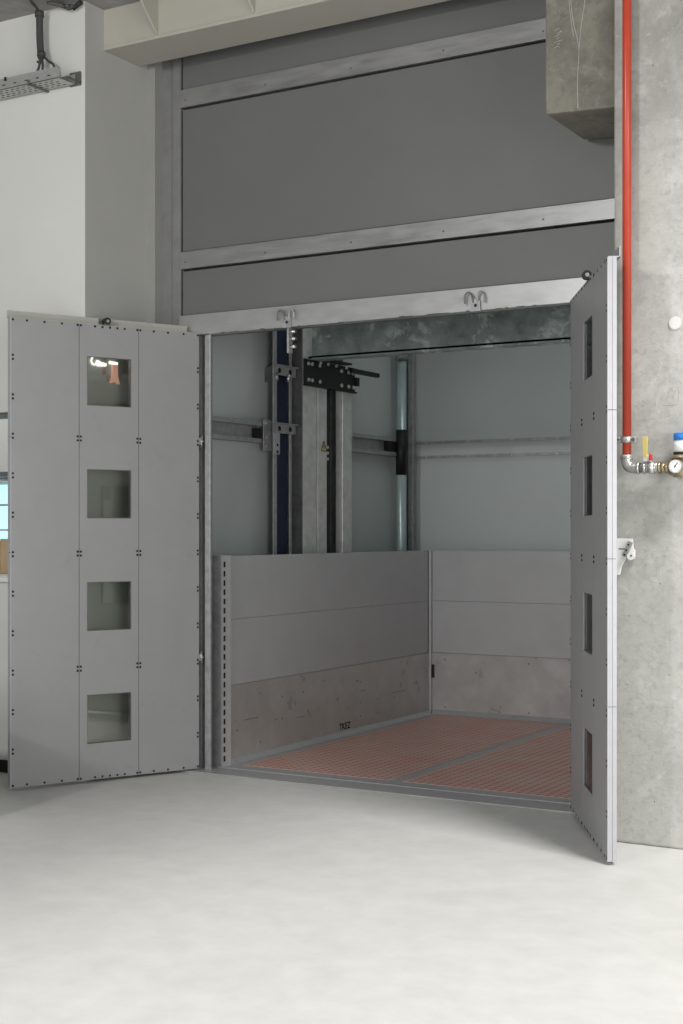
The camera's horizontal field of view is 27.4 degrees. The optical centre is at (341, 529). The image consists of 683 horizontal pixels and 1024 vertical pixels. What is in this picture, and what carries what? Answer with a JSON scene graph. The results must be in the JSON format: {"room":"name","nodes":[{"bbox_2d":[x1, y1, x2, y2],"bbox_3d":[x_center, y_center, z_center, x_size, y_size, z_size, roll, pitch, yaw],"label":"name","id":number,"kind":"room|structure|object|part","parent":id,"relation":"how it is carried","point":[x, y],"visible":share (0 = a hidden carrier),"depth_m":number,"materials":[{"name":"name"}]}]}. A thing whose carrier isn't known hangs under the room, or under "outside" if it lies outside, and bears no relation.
{"room":"warehouse","nodes":[
{"label":"warehouse","id":0,"kind":"room"},
{"bbox_2d":[0,419,7,484],"bbox_3d":[-2.866,-0.772,12.406,6.500,4.345,0.100,0,0,30],"label":"wall","id":1,"kind":"structure","parent":0,"point":[3,422],"depth_m":12.42,"materials":[{"name":"white paint"}]},
{"bbox_2d":[0,478,7,538],"bbox_3d":[-3.031,-0.135,12.398,1.375,0.671,0.080,0,0,30],"label":"window","id":2,"kind":"structure","parent":1,"relation":"in","point":[3,488],"depth_m":12.38,"materials":[{"name":"teal"}]},
{"bbox_2d":[0,472,7,477],"bbox_3d":[-2.968,-0.480,12.233,6.500,0.040,0.300,0,0,30],"label":"trim","id":3,"kind":"structure","parent":1,"relation":"attached to","point":[2,474],"depth_m":12.03,"materials":[{"name":"metal"}]},
{"bbox_2d":[0,1,84,780],"bbox_3d":[-4.321,-0.772,9.607,6.823,4.345,0.200,0,0,30],"label":"wall","id":4,"kind":"structure","parent":0,"point":[42,134],"depth_m":7.96,"materials":[{"name":"white paint"}]},
{"bbox_2d":[0,759,7,772],"bbox_3d":[-4.401,1.365,9.529,6.765,0.070,0.015,0,0,30],"label":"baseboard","id":5,"kind":"structure","parent":4,"relation":"attached to","point":[3,763],"depth_m":8.08,"materials":[{"name":"black"}]},
{"bbox_2d":[0,574,7,581],"bbox_3d":[-3.159,0.287,9.140,3.700,0.025,0.630,0,0,30],"label":"countertop","id":6,"kind":"structure","parent":4,"relation":"attached to","point":[3,577],"depth_m":8.09,"materials":[{"name":"white paint"}]},
{"bbox_2d":[0,539,7,573],"bbox_3d":[-2.100,0.165,8.797,0.075,0.220,0.050,0,0,30],"label":"wooden board","id":7,"kind":"object","parent":6,"relation":"on","point":[3,542],"visible":0.51,"depth_m":8.78,"materials":[{"name":"brown wood"}]},
{"bbox_2d":[0,412,7,418],"bbox_3d":[-3.253,-0.672,8.981,3.700,0.015,0.220,0,0,30],"label":"trim","id":8,"kind":"structure","parent":4,"relation":"attached to","point":[3,415],"depth_m":8.13,"materials":[{"name":"metal"}]},
{"bbox_2d":[0,66,81,99],"bbox_3d":[-2.526,-2.515,8.342,2.400,0.079,0.163,0,0,30],"label":"cable tray","id":9,"kind":"object","parent":4,"relation":"attached to","point":[44,80],"visible":1,"depth_m":7.82,"materials":[{"name":"metal"}]},
{"bbox_2d":[30,0,54,70],"bbox_3d":[-1.741,-2.719,7.848,0.196,0.452,0.575,0,0,-40],"label":"cable bundle","id":10,"kind":"object","parent":9,"relation":"in","point":[39,14],"visible":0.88,"depth_m":7.85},
{"bbox_2d":[7,310,203,787],"bbox_3d":[-1.302,0.099,7.849,1.174,2.570,0.060,0,0,-34],"label":"door","id":11,"kind":"structure","parent":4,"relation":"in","point":[54,437],"depth_m":7.80,"materials":[{"name":"grey paint"}]},
{"bbox_3d":[-1.619,0.122,7.627,0.387,2.524,0.042,0,0,-34],"label":"door panel","id":12,"kind":"part","parent":11,"relation":"part of","materials":[{"name":"grey paint"}]},
{"bbox_3d":[-1.307,0.122,7.835,0.357,2.524,0.042,0,0,-34],"label":"door panel","id":13,"kind":"part","parent":11,"relation":"part of","materials":[{"name":"grey paint"}]},
{"bbox_3d":[-0.998,0.122,8.042,0.382,2.524,0.042,0,0,-34],"label":"door panel","id":14,"kind":"part","parent":11,"relation":"part of","materials":[{"name":"grey paint"}]},
{"bbox_2d":[0,0,139,21],"bbox_3d":[-3.088,-3.095,7.434,11.150,0.300,10.700,0,0,30],"label":"ceiling","id":15,"kind":"structure","parent":0,"point":[9,9],"depth_m":7.86,"materials":[{"name":"grey concrete"}]},
{"bbox_2d":[47,0,82,10],"bbox_3d":[-1.538,-2.918,7.786,0.191,0.052,0.092,0,0,30],"label":"cable bundle","id":16,"kind":"object","parent":15,"relation":"attached to","point":[79,3],"visible":1,"depth_m":7.77,"materials":[{"name":"rubber"}]},
{"bbox_2d":[103,0,449,65],"bbox_3d":[-0.162,-2.830,7.298,2.685,0.230,0.524,0,0,30],"label":"steel beam","id":17,"kind":"structure","parent":15,"relation":"attached to","point":[144,32],"depth_m":7.64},
{"bbox_2d":[85,1,146,780],"bbox_3d":[-1.410,-0.772,8.144,0.325,4.345,0.618,0,0,30],"label":"wall column","id":18,"kind":"structure","parent":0,"point":[115,87],"depth_m":7.97,"materials":[{"name":"white paint"}]},
{"bbox_2d":[91,357,119,383],"bbox_3d":[-1.339,-0.903,7.926,0.015,0.137,0.241,0,0,30],"label":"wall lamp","id":19,"kind":"object","parent":18,"relation":"attached to","point":[114,368],"visible":1,"depth_m":7.98,"materials":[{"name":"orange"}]},
{"bbox_2d":[212,331,407,555],"bbox_3d":[-0.321,-0.772,9.730,0.200,4.345,3.060,0,0,30],"label":"wall","id":20,"kind":"structure","parent":0,"point":[241,471],"depth_m":9.20,"materials":[{"name":"grey metal"}]},
{"bbox_2d":[147,62,161,323],"bbox_3d":[-1.106,-0.772,8.283,0.060,4.345,0.070,0,0,30],"label":"trim","id":21,"kind":"structure","parent":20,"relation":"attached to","point":[154,71],"depth_m":8.26,"materials":[{"name":"grey paint"}]},
{"bbox_2d":[199,335,211,769],"bbox_3d":[0.218,0.133,7.593,2.640,2.535,0.080,0,0,30],"label":"door frame","id":22,"kind":"structure","parent":20,"relation":"attached to","point":[205,342],"depth_m":8.14,"materials":[{"name":"metal"}]},
{"bbox_3d":[-0.785,0.129,8.199,0.040,2.527,0.040,0,0,30],"label":"recessed post","id":23,"kind":"part","parent":22,"relation":"part of","materials":[{"name":"metal"}]},
{"bbox_3d":[-0.774,0.129,8.140,0.039,2.527,0.018,0,0,30],"label":"post","id":24,"kind":"part","parent":22,"relation":"part of","materials":[{"name":"metal"}]},
{"bbox_2d":[212,416,261,442],"bbox_3d":[-0.756,-0.634,8.733,0.053,0.139,0.860,0,0,30],"label":"channel","id":25,"kind":"object","parent":20,"relation":"attached to","point":[223,428],"visible":0.7,"depth_m":8.88,"materials":[{"name":"metal"}]},
{"bbox_2d":[263,419,298,453],"bbox_3d":[-0.399,-0.608,9.210,0.079,0.225,0.315,0,0,30],"label":"bracket","id":26,"kind":"object","parent":25,"relation":"attached to","point":[269,426],"visible":1,"depth_m":9.14,"materials":[{"name":"metal"}]},
{"bbox_3d":[-0.422,-0.564,9.143,0.014,0.138,0.055,0,0,30],"label":"adjusting plate","id":27,"kind":"part","parent":26,"relation":"part of","materials":[{"name":"metal"}]},
{"bbox_3d":[-0.367,-0.668,9.218,0.033,0.066,0.270,0,0,30],"label":"clamp plate","id":28,"kind":"part","parent":26,"relation":"part of","materials":[{"name":"metal"}]},
{"bbox_2d":[265,364,298,381],"bbox_3d":[-0.411,-1.030,9.244,0.134,0.110,0.270,0,0,30],"label":"bracket","id":29,"kind":"object","parent":20,"relation":"attached to","point":[277,369],"visible":1,"depth_m":9.20,"materials":[{"name":"metal"}]},
{"bbox_3d":[-0.460,-1.030,9.194,0.101,0.110,0.012,0,0,30],"label":"wall arm","id":30,"kind":"part","parent":29,"relation":"part of","materials":[{"name":"metal"}]},
{"bbox_3d":[-0.367,-1.048,9.218,0.033,0.066,0.270,0,0,30],"label":"clamp plate","id":31,"kind":"part","parent":29,"relation":"part of","materials":[{"name":"metal"}]},
{"bbox_2d":[352,432,395,456],"bbox_3d":[0.251,-0.634,10.450,0.053,0.139,0.880,0,0,30],"label":"channel","id":32,"kind":"object","parent":20,"relation":"attached to","point":[361,443],"visible":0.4,"depth_m":10.43,"materials":[{"name":"metal"}]},
{"bbox_2d":[178,766,573,813],"bbox_3d":[0.195,1.394,7.575,2.630,0.012,0.205,0,0,30],"label":"door sill","id":33,"kind":"structure","parent":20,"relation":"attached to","point":[488,799],"depth_m":7.51,"materials":[{"name":"metal"}]},
{"bbox_2d":[408,355,415,550],"bbox_3d":[0.552,-0.770,10.950,0.040,4.340,0.068,0,0,30],"label":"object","id":34,"kind":"object","parent":20,"relation":"attached to","point":[411,358],"visible":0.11,"depth_m":10.93,"materials":[{"name":"metal"}]},
{"bbox_2d":[0,771,682,1023],"bbox_3d":[-1.754,1.475,3.927,17.000,0.150,17.000,0,0,30],"label":"floor","id":35,"kind":"structure","parent":0,"point":[171,897],"depth_m":5.14,"materials":[{"name":"concrete"}]},
{"bbox_2d":[162,60,171,324],"bbox_3d":[-1.032,-0.772,8.326,0.117,4.345,0.082,0,0,30],"label":"post","id":36,"kind":"object","parent":35,"relation":"on","point":[166,65],"visible":0.02,"depth_m":8.28,"materials":[{"name":"grey metal"}]},
{"bbox_2d":[172,57,183,324],"bbox_3d":[-0.951,-0.772,8.275,0.061,4.345,0.088,0,0,30],"label":"post","id":37,"kind":"object","parent":35,"relation":"on","point":[177,64],"visible":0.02,"depth_m":8.24,"materials":[{"name":"grey metal"}]},
{"bbox_2d":[272,330,291,554],"bbox_3d":[-0.401,-0.770,9.233,0.035,4.340,0.222,0,0,30],"label":"rail","id":38,"kind":"object","parent":35,"relation":"on","point":[279,338],"visible":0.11,"depth_m":9.24,"materials":[{"name":"metal"}]},
{"bbox_2d":[292,328,351,553],"bbox_3d":[-0.139,-0.770,9.655,0.110,4.340,0.685,0,0,30],"label":"mast","id":39,"kind":"object","parent":35,"relation":"on","point":[321,480],"visible":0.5,"depth_m":9.52,"materials":[{"name":"metal"}]},
{"bbox_2d":[321,441,326,451],"bbox_3d":[-0.120,-0.574,9.577,0.005,0.074,0.074,0,0,30],"label":"warning sticker","id":40,"kind":"object","parent":39,"relation":"attached to","point":[323,445],"visible":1,"depth_m":9.58,"materials":[{"name":"yellow plastic"}]},
{"bbox_2d":[327,429,328,462],"bbox_3d":[-0.106,-0.580,9.665,0.035,0.240,0.035,0,0,30],"label":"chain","id":41,"kind":"object","parent":39,"relation":"attached to","point":[327,429],"depth_m":9.67,"materials":[{"name":"black metal"}]},
{"bbox_3d":[-0.128,-0.770,9.756,0.025,4.340,0.500,0,0,30],"label":"plate","id":42,"kind":"part","parent":39,"relation":"part of","materials":[{"name":"metal"}]},
{"bbox_2d":[303,356,379,393],"bbox_3d":[0.024,-1.062,9.739,0.076,0.195,0.975,0,0,30],"label":"bracket","id":43,"kind":"object","parent":39,"relation":"attached to","point":[318,374],"visible":1,"depth_m":9.63,"materials":[{"name":"black metal"}]},
{"bbox_3d":[-0.080,-1.055,9.626,0.012,0.180,0.675,0,0,30],"label":"bracket plate","id":44,"kind":"part","parent":43,"relation":"part of","materials":[{"name":"black metal"}]},
{"bbox_3d":[-0.073,-1.154,9.559,0.060,0.012,0.485,0,0,30],"label":"arm","id":45,"kind":"part","parent":43,"relation":"part of","materials":[{"name":"black metal"}]},
{"bbox_3d":[0.162,-1.120,9.992,0.032,0.030,0.400,0,0,30],"label":"arm","id":46,"kind":"part","parent":43,"relation":"part of","materials":[{"name":"black metal"}]},
{"bbox_2d":[212,550,570,802],"bbox_3d":[0.968,0.775,8.880,2.396,1.250,2.822,0,0,30],"label":"platform","id":47,"kind":"object","parent":35,"relation":"on","point":[435,669],"visible":0.73,"depth_m":9.50,"materials":[{"name":"metal"}]},
{"bbox_3d":[-0.716,0.772,8.289,0.088,1.244,0.098,0,0,30],"label":"entrance post","id":48,"kind":"part","parent":47,"relation":"part of","materials":[{"name":"metal"}]},
{"bbox_3d":[-0.021,0.345,9.500,0.030,0.380,2.694,0,0,30],"label":"panel","id":49,"kind":"part","parent":47,"relation":"part of","materials":[{"name":"grey metal"}]},
{"bbox_3d":[-0.021,0.733,9.500,0.030,0.393,2.694,0,0,30],"label":"panel","id":50,"kind":"part","parent":47,"relation":"part of","materials":[{"name":"grey metal"}]},
{"bbox_3d":[-0.018,1.162,9.498,0.036,0.464,2.694,0,0,30],"label":"kick plate","id":51,"kind":"part","parent":47,"relation":"part of","materials":[{"name":"metal"}]},
{"bbox_3d":[0.976,1.397,8.877,2.380,0.006,2.820,0,0,30],"label":"platform frame","id":52,"kind":"part","parent":47,"relation":"part of","materials":[{"name":"metal"}]},
{"bbox_3d":[0.510,1.394,9.184,0.985,0.003,2.640,0,0,30],"label":"floor plate","id":53,"kind":"part","parent":47,"relation":"part of","materials":[{"name":"red metal"}]},
{"bbox_3d":[1.450,1.394,8.633,1.035,0.003,2.640,0,0,30],"label":"floor plate","id":54,"kind":"part","parent":47,"relation":"part of","materials":[{"name":"red metal"}]},
{"bbox_3d":[1.682,0.345,10.080,2.320,0.380,0.030,0,0,30],"label":"panel","id":55,"kind":"part","parent":47,"relation":"part of","materials":[{"name":"grey metal"}]},
{"bbox_3d":[1.682,0.733,10.080,2.320,0.393,0.030,0,0,30],"label":"panel","id":56,"kind":"part","parent":47,"relation":"part of","materials":[{"name":"grey metal"}]},
{"bbox_3d":[1.680,1.163,10.077,2.320,0.463,0.036,0,0,30],"label":"kick plate","id":57,"kind":"part","parent":47,"relation":"part of","materials":[{"name":"metal"}]},
{"bbox_2d":[395,355,407,550],"bbox_3d":[0.457,0.020,10.700,0.104,2.760,0.104,0,0,30],"label":"tube","id":58,"kind":"object","parent":35,"relation":"on","point":[401,432],"visible":0.57,"depth_m":10.66,"materials":[{"name":"silver metal"}]},
{"bbox_2d":[416,343,570,550],"bbox_3d":[1.783,-0.772,10.351,3.200,4.345,0.140,0,0,30],"label":"wall","id":59,"kind":"structure","parent":0,"point":[502,503],"depth_m":10.63,"materials":[{"name":"grey metal"}]},
{"bbox_2d":[416,436,570,444],"bbox_3d":[1.760,-0.679,10.273,2.720,0.022,0.016,0,0,30],"label":"wall strip","id":60,"kind":"object","parent":59,"relation":"attached to","point":[565,437],"visible":0.69,"depth_m":10.62,"materials":[{"name":"metal"}]},
{"bbox_2d":[416,452,570,458],"bbox_3d":[1.760,-0.567,10.273,2.720,0.020,0.016,0,0,30],"label":"wall strip","id":61,"kind":"object","parent":59,"relation":"attached to","point":[542,453],"visible":0.66,"depth_m":10.62,"materials":[{"name":"metal"}]},
{"bbox_2d":[617,538,635,574],"bbox_3d":[1.257,0.121,6.230,0.099,0.166,0.045,0,0,30],"label":"bracket","id":62,"kind":"object","parent":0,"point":[625,547],"depth_m":6.24,"materials":[{"name":"silver metal"}]},
{"bbox_2d":[615,0,682,848],"bbox_3d":[4.437,-1.373,4.724,7.127,5.545,0.560,0,0,30],"label":"wall","id":63,"kind":"structure","parent":0,"point":[649,506],"depth_m":6.20,"materials":[{"name":"concrete"}]},
{"bbox_2d":[179,0,614,335],"bbox_3d":[0.298,-2.040,7.535,2.842,1.810,0.101,0,0,30],"label":"cladding","id":64,"kind":"object","parent":63,"relation":"attached to","point":[400,165],"visible":0.94,"depth_m":7.53,"materials":[{"name":"metal"}]},
{"bbox_2d":[277,308,296,353],"bbox_3d":[-0.298,-1.111,7.833,0.118,0.243,0.069,0,0,30],"label":"hook","id":65,"kind":"object","parent":64,"relation":"attached to","point":[287,320],"visible":1,"depth_m":7.82,"materials":[{"name":"metal"}]},
{"bbox_3d":[-0.338,-1.202,7.827,0.056,0.061,0.017,0,0,20],"label":"hook arm","id":66,"kind":"part","parent":65,"relation":"part of","materials":[{"name":"metal"}]},
{"bbox_3d":[-0.303,-1.165,7.820,0.056,0.070,0.012,0,0,30],"label":"hook plate","id":67,"kind":"part","parent":65,"relation":"part of","materials":[{"name":"metal"}]},
{"bbox_3d":[-0.281,-1.202,7.794,0.050,0.061,0.016,0,0,42],"label":"hook arm","id":68,"kind":"part","parent":65,"relation":"part of","materials":[{"name":"metal"}]},
{"bbox_3d":[0.287,-2.530,7.516,2.842,0.105,0.044,0,0,30],"label":"cladding rail","id":69,"kind":"part","parent":64,"relation":"part of","materials":[{"name":"metal"}]},
{"bbox_3d":[0.296,-2.765,7.521,2.832,0.360,0.026,0,0,30],"label":"cladding panel","id":70,"kind":"part","parent":64,"relation":"part of","materials":[{"name":"grey metal"}]},
{"bbox_3d":[0.289,-1.195,7.520,2.842,0.120,0.066,0,0,30],"label":"header rail","id":71,"kind":"part","parent":64,"relation":"part of","materials":[{"name":"metal"}]},
{"bbox_3d":[0.287,-1.580,7.516,2.842,0.100,0.044,0,0,30],"label":"cladding rail","id":72,"kind":"part","parent":64,"relation":"part of","materials":[{"name":"metal"}]},
{"bbox_3d":[0.296,-1.389,7.521,2.832,0.258,0.026,0,0,30],"label":"cladding panel","id":73,"kind":"part","parent":64,"relation":"part of","materials":[{"name":"grey metal"}]},
{"bbox_3d":[0.296,-2.050,7.521,2.832,0.831,0.026,0,0,30],"label":"cladding panel","id":74,"kind":"part","parent":64,"relation":"part of","materials":[{"name":"grey metal"}]},
{"bbox_2d":[464,290,484,311],"bbox_3d":[0.688,-1.181,7.230,0.118,0.103,0.027,0,0,30],"label":"hook","id":75,"kind":"object","parent":64,"relation":"attached to","point":[476,303],"visible":1,"depth_m":7.23,"materials":[{"name":"metal"}]},
{"bbox_3d":[0.659,-1.202,7.242,0.056,0.061,0.017,0,0,20],"label":"hook arm","id":76,"kind":"part","parent":75,"relation":"part of","materials":[{"name":"metal"}]},
{"bbox_3d":[0.695,-1.165,7.235,0.056,0.070,0.012,0,0,30],"label":"hook plate","id":77,"kind":"part","parent":75,"relation":"part of","materials":[{"name":"metal"}]},
{"bbox_3d":[0.716,-1.202,7.209,0.050,0.061,0.016,0,0,42],"label":"hook arm","id":78,"kind":"part","parent":75,"relation":"part of","materials":[{"name":"metal"}]},
{"bbox_2d":[546,0,614,138],"bbox_3d":[1.222,-2.429,6.632,0.348,1.030,0.503,0,0,30],"label":"concrete beam","id":79,"kind":"structure","parent":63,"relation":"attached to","point":[580,34],"depth_m":6.43,"materials":[{"name":"grey concrete"}]},
{"bbox_2d":[570,246,619,861],"bbox_3d":[1.134,0.099,6.411,0.088,2.570,1.140,0,0,1],"label":"door","id":80,"kind":"structure","parent":63,"relation":"in","point":[593,430],"depth_m":6.18,"materials":[{"name":"grey paint"}]},
{"bbox_3d":[1.149,0.122,6.753,0.038,2.524,0.382,0,0,1],"label":"door panel","id":81,"kind":"part","parent":80,"relation":"part of","materials":[{"name":"grey paint"}]},
{"bbox_3d":[1.140,0.122,6.381,0.038,2.524,0.357,0,0,1],"label":"door panel","id":82,"kind":"part","parent":80,"relation":"part of","materials":[{"name":"grey paint"}]},
{"bbox_3d":[1.131,0.122,6.023,0.038,2.524,0.353,0,0,1],"label":"door panel","id":83,"kind":"part","parent":80,"relation":"part of","materials":[{"name":"grey paint"}]},
{"bbox_2d":[617,436,636,442],"bbox_3d":[1.271,-0.399,6.203,0.090,0.029,0.091,0,0,30],"label":"clamp","id":84,"kind":"object","parent":63,"relation":"attached to","point":[625,439],"visible":0.97,"depth_m":6.16,"materials":[{"name":"metal"}]},
{"bbox_2d":[621,0,640,473],"bbox_3d":[1.275,-2.145,6.179,0.088,3.800,0.055,0,0,30],"label":"pipe","id":85,"kind":"object","parent":63,"relation":"attached to","point":[627,462],"visible":1,"depth_m":6.17,"materials":[{"name":"metal"}]},
{"bbox_2d":[639,437,657,473],"bbox_3d":[1.348,-0.327,6.135,0.082,0.163,0.058,0,0,30],"label":"valve","id":86,"kind":"object","parent":85,"relation":"attached to","point":[650,467],"visible":1,"depth_m":6.12,"materials":[{"name":"metal"}]},
{"bbox_3d":[1.327,-0.363,6.122,0.025,0.090,0.006,0,0,30],"label":"lever","id":87,"kind":"part","parent":86,"relation":"part of","materials":[{"name":"yellow plastic"}]},
{"bbox_2d":[657,433,682,477],"bbox_3d":[1.464,-0.324,6.052,0.200,0.191,0.129,0,0,30],"label":"pressure regulator","id":88,"kind":"object","parent":63,"relation":"attached to","point":[673,466],"visible":1,"depth_m":6.03,"materials":[{"name":"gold metal"}]},
{"bbox_3d":[1.480,-0.362,6.059,0.080,0.051,0.080,0,0,30],"label":"knob","id":89,"kind":"part","parent":88,"relation":"part of","materials":[{"name":"white paint"}]},
{"bbox_2d":[669,316,681,329],"bbox_3d":[1.464,-0.908,6.141,0.058,0.058,0.005,0,0,30],"label":"plug","id":90,"kind":"object","parent":63,"relation":"attached to","point":[675,322],"visible":1,"depth_m":6.14,"materials":[{"name":"white plastic"}]},
{"bbox_3d":[2.284,-0.772,8.202,0.160,4.345,3.060,0,0,30],"label":"wall","id":91,"kind":"structure","parent":0,"visible":0},
{"bbox_2d":[312,306,570,360],"bbox_3d":[0.936,-1.261,8.621,2.570,0.278,0.100,0,0,30],"label":"cross beam","id":92,"kind":"structure","parent":91,"relation":"attached to","point":[541,326],"depth_m":8.75,"materials":[{"name":"metal"}]}
]}

